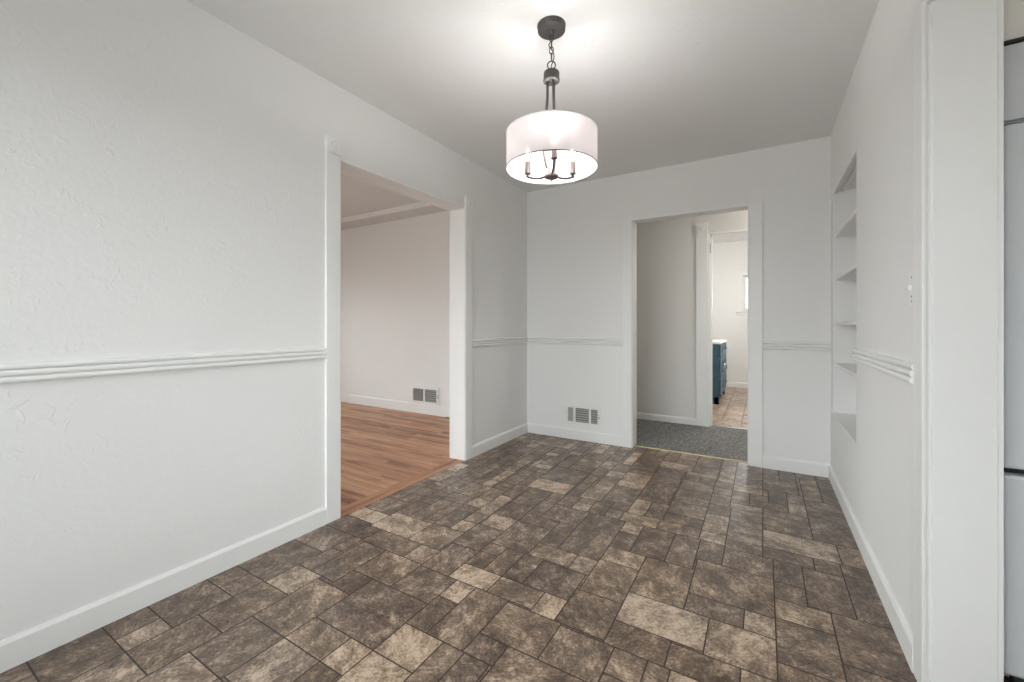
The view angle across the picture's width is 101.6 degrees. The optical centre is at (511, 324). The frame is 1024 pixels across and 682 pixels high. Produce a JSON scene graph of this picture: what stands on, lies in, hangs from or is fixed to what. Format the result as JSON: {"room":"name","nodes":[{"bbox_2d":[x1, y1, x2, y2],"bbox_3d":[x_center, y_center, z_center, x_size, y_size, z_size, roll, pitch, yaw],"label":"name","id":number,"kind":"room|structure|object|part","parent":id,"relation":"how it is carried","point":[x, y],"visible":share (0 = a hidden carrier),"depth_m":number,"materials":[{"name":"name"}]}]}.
{"room":"dining room","nodes":[
{"label":"dining room","id":0,"kind":"room"},
{"bbox_2d":[0,0,526,640],"bbox_3d":[-1.069,-0.130,2.359,0.145,2.440,4.744,0,0,31],"label":"wall","id":1,"kind":"structure","parent":0,"point":[162,164],"depth_m":1.69,"materials":[{"name":"white paint"}]},
{"bbox_2d":[0,507,325,672],"bbox_3d":[-1.582,1.042,1.349,0.014,0.095,2.184,0,0,31],"label":"baseboard","id":2,"kind":"structure","parent":1,"relation":"attached to","point":[22,647],"depth_m":1.60,"materials":[{"name":"white paint"}]},
{"bbox_2d":[0,347,326,383],"bbox_3d":[-1.579,0.153,1.347,0.022,0.064,2.184,0,0,31],"label":"trim","id":3,"kind":"structure","parent":1,"relation":"attached to","point":[79,368],"depth_m":1.60,"materials":[{"name":"white paint"}]},
{"bbox_2d":[325,134,340,523],"bbox_3d":[-0.990,0.025,2.318,0.031,2.130,0.090,0,0,31],"label":"trim","id":4,"kind":"structure","parent":1,"relation":"attached to","point":[332,144],"depth_m":2.31,"materials":[{"name":"white paint"}]},
{"bbox_2d":[340,158,464,516],"bbox_3d":[-0.741,0.070,2.897,0.157,2.039,1.174,0,0,31],"label":"trim","id":5,"kind":"structure","parent":1,"relation":"attached to","point":[457,212],"depth_m":3.36,"materials":[{"name":"white paint"}]},
{"bbox_2d":[464,196,472,460],"bbox_3d":[-0.348,0.026,3.388,0.031,2.128,0.088,0,0,31],"label":"trim","id":6,"kind":"structure","parent":1,"relation":"attached to","point":[468,201],"depth_m":3.38,"materials":[{"name":"white paint"}]},
{"bbox_2d":[472,423,527,457],"bbox_3d":[-0.090,1.042,3.835,0.014,0.095,0.946,0,0,31],"label":"baseboard","id":7,"kind":"structure","parent":1,"relation":"attached to","point":[481,447],"depth_m":3.77,"materials":[{"name":"white paint"}]},
{"bbox_2d":[472,337,527,346],"bbox_3d":[-0.088,0.153,3.830,0.022,0.064,0.940,0,0,31],"label":"trim","id":8,"kind":"structure","parent":1,"relation":"attached to","point":[515,340],"depth_m":3.76,"materials":[{"name":"white paint"}]},
{"bbox_2d":[341,211,449,406],"bbox_3d":[-1.635,-0.260,5.536,4.097,2.700,0.120,0,0,31],"label":"wall","id":9,"kind":"structure","parent":0,"point":[395,275],"depth_m":5.39,"materials":[{"name":"white paint"}]},
{"bbox_2d":[341,393,449,416],"bbox_3d":[-1.669,1.031,5.479,4.097,0.118,0.014,0,0,31],"label":"baseboard","id":10,"kind":"structure","parent":9,"relation":"attached to","point":[442,411],"depth_m":5.35,"materials":[{"name":"white paint"}]},
{"bbox_2d":[412,386,438,405],"bbox_3d":[-1.067,0.867,5.114,0.435,0.203,0.020,0,0,31],"label":"air vent","id":11,"kind":"object","parent":9,"relation":"in","point":[424,395],"visible":1,"depth_m":5.11,"materials":[{"name":"white metal"}]},
{"bbox_3d":[-0.988,0.865,5.073,0.187,0.133,0.006,0,0,31],"label":"louver panel","id":12,"kind":"part","parent":11,"relation":"part of","materials":[{"name":"grey metal"}]},
{"bbox_2d":[0,387,916,681],"bbox_3d":[-0.230,1.117,4.279,7.800,0.066,9.500,0,0,31],"label":"floor","id":13,"kind":"structure","parent":0,"point":[531,557],"depth_m":1.76,"materials":[{"name":"tile"}]},
{"bbox_2d":[341,459,462,516],"bbox_3d":[-0.720,1.115,2.884,0.104,0.051,1.166,0,0,31],"label":"threshold","id":14,"kind":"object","parent":13,"relation":"on","point":[356,505],"depth_m":2.78,"materials":[{"name":"brown wood"}]},
{"bbox_2d":[712,339,727,404],"bbox_3d":[2.901,0.661,6.283,0.567,0.858,1.110,0,0,31],"label":"bathroom vanity","id":15,"kind":"object","parent":13,"relation":"on","point":[719,363],"visible":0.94,"depth_m":5.74,"materials":[{"name":"teal paint"}]},
{"bbox_2d":[712,339,726,343],"bbox_3d":[2.890,0.247,6.290,0.540,0.030,1.110,0,0,31],"label":"countertop","id":16,"kind":"structure","parent":15,"relation":"on","point":[714,341],"depth_m":5.93,"materials":[{"name":"white stone"}]},
{"bbox_3d":[2.925,0.362,5.851,0.022,0.175,0.335,0,0,31],"label":"drawer","id":17,"kind":"part","parent":15,"relation":"part of","materials":[{"name":"teal paint"}]},
{"bbox_3d":[2.925,0.598,5.851,0.022,0.265,0.335,0,0,31],"label":"door","id":18,"kind":"part","parent":15,"relation":"part of","materials":[{"name":"teal paint"}]},
{"bbox_3d":[2.972,0.860,5.929,0.022,0.230,0.515,0,0,31],"label":"drawer","id":19,"kind":"part","parent":15,"relation":"part of","materials":[{"name":"teal paint"}]},
{"bbox_3d":[3.247,0.860,6.387,0.022,0.230,0.515,0,0,31],"label":"drawer","id":20,"kind":"part","parent":15,"relation":"part of","materials":[{"name":"teal paint"}]},
{"bbox_2d":[186,0,878,229],"bbox_3d":[-0.511,-1.430,1.820,9.850,0.160,5.095,0,0,31],"label":"ceiling","id":21,"kind":"structure","parent":0,"point":[663,83],"depth_m":2.18,"materials":[{"name":"white paint"}]},
{"bbox_2d":[506,15,597,183],"bbox_3d":[0.178,-0.996,1.885,0.410,0.709,0.410,0,0,31],"label":"pendant lamp","id":22,"kind":"object","parent":21,"relation":"hanging from","point":[530,138],"visible":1,"depth_m":1.81,"materials":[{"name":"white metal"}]},
{"bbox_3d":[0.073,-0.791,1.945,0.033,0.066,0.033,0,0,31],"label":"bulb","id":23,"kind":"part","parent":22,"relation":"part of","materials":[{"name":"white glass"}]},
{"bbox_3d":[0.113,-0.682,1.922,0.108,0.029,0.009,0,0,30],"label":"arm","id":24,"kind":"part","parent":22,"relation":"part of","materials":[{"name":"brown metal"}]},
{"bbox_3d":[0.150,-0.899,1.890,0.032,0.402,0.012,0,0,10],"label":"rod","id":25,"kind":"part","parent":22,"relation":"part of","materials":[{"name":"brown metal"}]},
{"bbox_3d":[0.177,-1.236,1.882,0.027,0.154,0.026,0,0,31],"label":"cord","id":26,"kind":"part","parent":22,"relation":"part of","materials":[{"name":"brown metal"}]},
{"bbox_3d":[0.178,-0.784,1.885,0.406,0.163,0.406,0,0,31],"label":"lamp shade","id":27,"kind":"part","parent":22,"relation":"part of","materials":[{"name":"white fabric"}]},
{"bbox_3d":[0.190,-0.899,1.859,0.012,0.402,0.032,0,0,-25],"label":"rod","id":28,"kind":"part","parent":22,"relation":"part of","materials":[{"name":"brown metal"}]},
{"bbox_3d":[0.243,-0.682,1.922,0.108,0.029,0.009,0,0,-30],"label":"arm","id":29,"kind":"part","parent":22,"relation":"part of","materials":[{"name":"brown metal"}]},
{"bbox_3d":[0.283,-0.791,1.945,0.033,0.066,0.033,0,0,31],"label":"bulb","id":30,"kind":"part","parent":22,"relation":"part of","materials":[{"name":"white glass"}]},
{"bbox_2d":[527,136,830,463],"bbox_3d":[1.438,-0.130,3.554,2.923,2.440,0.116,0,0,31],"label":"wall","id":31,"kind":"structure","parent":0,"point":[575,231],"depth_m":3.50,"materials":[{"name":"white paint"}]},
{"bbox_2d":[527,423,622,446],"bbox_3d":[0.573,1.042,3.997,0.984,0.095,0.014,0,0,31],"label":"baseboard","id":32,"kind":"structure","parent":31,"relation":"attached to","point":[603,438],"depth_m":3.96,"materials":[{"name":"white paint"}]},
{"bbox_2d":[528,337,622,345],"bbox_3d":[0.571,0.153,3.993,0.984,0.064,0.022,0,0,31],"label":"trim","id":33,"kind":"structure","parent":31,"relation":"attached to","point":[545,340],"depth_m":3.96,"materials":[{"name":"white paint"}]},
{"bbox_2d":[565,404,599,427],"bbox_3d":[0.660,0.858,3.941,0.355,0.185,0.020,0,0,31],"label":"air vent","id":34,"kind":"object","parent":31,"relation":"in","point":[574,414],"visible":1,"depth_m":3.94,"materials":[{"name":"white metal"}]},
{"bbox_3d":[0.563,0.856,4.006,0.051,0.133,0.005,0,0,31],"label":"louver panel","id":35,"kind":"part","parent":34,"relation":"part of","materials":[{"name":"grey metal"}]},
{"bbox_3d":[0.663,0.856,3.946,0.134,0.118,0.006,0,0,31],"label":"louver panel","id":36,"kind":"part","parent":34,"relation":"part of","materials":[{"name":"grey metal"}]},
{"bbox_3d":[0.765,0.856,3.885,0.064,0.118,0.006,0,0,31],"label":"louver panel","id":37,"kind":"part","parent":34,"relation":"part of","materials":[{"name":"grey metal"}]},
{"bbox_2d":[623,219,631,447],"bbox_3d":[1.029,0.077,3.722,0.080,2.025,0.016,0,0,31],"label":"trim","id":38,"kind":"structure","parent":31,"relation":"attached to","point":[627,224],"depth_m":3.71,"materials":[{"name":"white paint"}]},
{"bbox_2d":[632,204,747,447],"bbox_3d":[1.485,0.076,3.531,0.911,2.028,0.130,0,0,31],"label":"trim","id":39,"kind":"structure","parent":31,"relation":"attached to","point":[635,222],"depth_m":3.72,"materials":[{"name":"white paint"}]},
{"bbox_2d":[635,445,747,462],"bbox_3d":[1.486,1.087,3.534,0.883,0.009,0.011,0,0,31],"label":"trim","id":40,"kind":"structure","parent":31,"relation":"attached to","point":[635,445],"depth_m":3.50,"materials":[{"name":"gold metal"}]},
{"bbox_2d":[748,189,762,467],"bbox_3d":[1.873,0.026,3.213,0.097,2.127,0.020,0,0,31],"label":"trim","id":41,"kind":"structure","parent":31,"relation":"attached to","point":[755,197],"depth_m":3.20,"materials":[{"name":"white paint"}]},
{"bbox_2d":[763,455,830,477],"bbox_3d":[2.094,1.042,3.084,0.415,0.095,0.014,0,0,31],"label":"baseboard","id":42,"kind":"structure","parent":31,"relation":"attached to","point":[769,462],"depth_m":3.08,"materials":[{"name":"white paint"}]},
{"bbox_2d":[763,341,830,350],"bbox_3d":[2.091,0.153,3.080,0.415,0.064,0.022,0,0,31],"label":"trim","id":43,"kind":"structure","parent":31,"relation":"attached to","point":[780,345],"depth_m":3.07,"materials":[{"name":"white paint"}]},
{"bbox_2d":[637,210,747,417],"bbox_3d":[1.823,-0.190,4.688,4.700,2.560,0.115,0,0,31],"label":"wall","id":44,"kind":"structure","parent":0,"point":[666,249],"depth_m":4.66,"materials":[{"name":"white paint"}]},
{"bbox_2d":[637,412,695,424],"bbox_3d":[0.882,1.051,5.177,2.583,0.078,0.014,0,0,31],"label":"baseboard","id":45,"kind":"structure","parent":44,"relation":"attached to","point":[646,416],"depth_m":4.66,"materials":[{"name":"white paint"}]},
{"bbox_2d":[696,223,707,426],"bbox_3d":[2.033,0.001,4.476,0.114,2.179,0.031,0,0,31],"label":"trim","id":46,"kind":"structure","parent":44,"relation":"attached to","point":[701,228],"depth_m":4.47,"materials":[{"name":"white paint"}]},
{"bbox_2d":[708,229,747,426],"bbox_3d":[2.480,0.054,4.300,0.835,2.072,0.134,0,0,31],"label":"trim","id":47,"kind":"structure","parent":44,"relation":"attached to","point":[742,231],"depth_m":4.45,"materials":[{"name":"white paint"}]},
{"bbox_2d":[712,425,747,429],"bbox_3d":[2.492,1.086,4.301,0.815,0.012,0.030,0,0,31],"label":"trim","id":48,"kind":"structure","parent":44,"relation":"attached to","point":[712,425],"depth_m":4.40,"materials":[{"name":"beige metal"}]},
{"bbox_2d":[712,240,747,382],"bbox_3d":[4.175,-0.190,7.245,2.700,2.560,0.120,0,0,31],"label":"wall","id":49,"kind":"structure","parent":0,"point":[728,258],"depth_m":7.37,"materials":[{"name":"white paint"}]},
{"bbox_2d":[726,382,747,387],"bbox_3d":[4.140,1.048,7.187,2.500,0.085,0.014,0,0,31],"label":"baseboard","id":50,"kind":"structure","parent":49,"relation":"attached to","point":[728,384],"depth_m":7.30,"materials":[{"name":"white paint"}]},
{"bbox_2d":[737,271,747,314],"bbox_3d":[4.353,-0.552,7.094,0.940,0.775,0.135,0,0,31],"label":"window","id":51,"kind":"structure","parent":49,"relation":"in","point":[742,310],"depth_m":7.28,"materials":[{"name":"white paint"}]},
{"bbox_2d":[712,233,747,242],"bbox_3d":[3.329,-1.520,5.836,2.700,0.100,3.405,0,0,31],"label":"ceiling","id":52,"kind":"structure","parent":0,"point":[737,237],"depth_m":7.10,"materials":[{"name":"white paint"}]},
{"bbox_2d":[831,0,930,681],"bbox_3d":[1.191,-0.130,0.934,0.250,2.440,4.628,0,0,31],"label":"wall","id":53,"kind":"structure","parent":0,"point":[874,473],"depth_m":1.68,"materials":[{"name":"white paint"}]},
{"bbox_2d":[832,148,855,442],"bbox_3d":[2.089,-0.155,2.465,0.226,1.529,0.842,0,0,31],"label":"trim","id":54,"kind":"structure","parent":53,"relation":"attached to","point":[848,421],"depth_m":2.56,"materials":[{"name":"white paint"}]},
{"bbox_2d":[835,209,855,237],"bbox_3d":[2.096,-0.611,2.461,0.207,0.022,0.840,0,0,31],"label":"niche shelf","id":55,"kind":"object","parent":53,"relation":"attached to","point":[848,229],"visible":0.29,"depth_m":2.60,"materials":[{"name":"white paint"}]},
{"bbox_2d":[835,264,855,279],"bbox_3d":[2.096,-0.317,2.461,0.207,0.022,0.840,0,0,31],"label":"niche shelf","id":56,"kind":"object","parent":53,"relation":"attached to","point":[849,274],"visible":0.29,"depth_m":2.58,"materials":[{"name":"white paint"}]},
{"bbox_2d":[835,363,855,377],"bbox_3d":[2.096,0.273,2.461,0.207,0.022,0.840,0,0,31],"label":"niche shelf","id":57,"kind":"object","parent":53,"relation":"attached to","point":[850,369],"visible":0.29,"depth_m":2.57,"materials":[{"name":"white paint"}]},
{"bbox_2d":[835,321,855,324],"bbox_3d":[2.096,-0.011,2.461,0.207,0.022,0.840,0,0,31],"label":"niche shelf","id":58,"kind":"object","parent":53,"relation":"attached to","point":[841,322],"visible":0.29,"depth_m":2.48,"materials":[{"name":"white paint"}]},
{"bbox_2d":[828,465,912,672],"bbox_3d":[1.761,1.042,2.140,0.014,0.095,1.946,0,0,31],"label":"baseboard","id":59,"kind":"structure","parent":53,"relation":"attached to","point":[898,621],"depth_m":1.69,"materials":[{"name":"white paint"}]},
{"bbox_2d":[851,348,912,383],"bbox_3d":[1.516,0.153,1.740,0.022,0.064,1.007,0,0,31],"label":"trim","id":60,"kind":"structure","parent":53,"relation":"attached to","point":[898,368],"depth_m":1.57,"materials":[{"name":"white paint"}]},
{"bbox_2d":[907,271,912,307],"bbox_3d":[1.282,-0.114,1.343,0.014,0.117,0.070,0,0,31],"label":"light switch","id":61,"kind":"object","parent":53,"relation":"attached to","point":[910,274],"visible":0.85,"depth_m":1.35,"materials":[{"name":"white paint"}]},
{"bbox_2d":[913,1,926,681],"bbox_3d":[1.238,0.068,1.268,0.012,2.045,0.087,0,0,31],"label":"trim","id":62,"kind":"structure","parent":53,"relation":"attached to","point":[920,20],"depth_m":1.25,"materials":[{"name":"white paint"}]},
{"bbox_2d":[926,0,997,681],"bbox_3d":[0.785,0.067,0.367,0.142,2.046,1.937,0,0,31],"label":"door frame","id":63,"kind":"structure","parent":53,"relation":"attached to","point":[964,33],"depth_m":1.18,"materials":[{"name":"white paint"}]},
{"bbox_2d":[998,0,1003,681],"bbox_3d":[1.369,0.068,1.190,0.016,2.045,0.087,0,0,31],"label":"trim","id":64,"kind":"structure","parent":53,"relation":"attached to","point":[1000,2],"depth_m":1.15,"materials":[{"name":"white paint"}]},
{"bbox_2d":[1004,0,1023,40],"bbox_3d":[2.163,-1.100,1.314,1.245,0.500,0.820,0,0,31],"label":"wall","id":65,"kind":"structure","parent":0,"point":[1013,9],"depth_m":1.24,"materials":[{"name":"white paint"}]},
{"bbox_2d":[1004,37,1023,125],"bbox_3d":[1.939,-0.722,1.350,0.785,0.244,0.690,0,0,31],"label":"upper cabinet","id":66,"kind":"object","parent":65,"relation":"attached to","point":[1014,48],"visible":0.02,"depth_m":1.23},
{"bbox_3d":[2.041,1.120,-0.321,2.970,0.060,3.750,0,0,31],"label":"floor","id":67,"kind":"structure","parent":0,"visible":0},
{"bbox_2d":[1004,122,1023,681],"bbox_3d":[1.926,0.250,1.322,0.730,1.680,0.751,0,0,31],"label":"refrigerator","id":68,"kind":"object","parent":67,"relation":"on","point":[1013,133],"visible":0.21,"depth_m":1.22,"materials":[{"name":"silver metal"}]},
{"bbox_3d":[1.772,-0.084,1.065,0.730,1.012,0.050,0,0,31],"label":"door","id":69,"kind":"part","parent":68,"relation":"part of","materials":[{"name":"silver metal"}]},
{"bbox_3d":[1.772,0.736,1.065,0.730,0.588,0.050,0,0,31],"label":"freezer drawer","id":70,"kind":"part","parent":68,"relation":"part of","materials":[{"name":"silver metal"}]}
]}

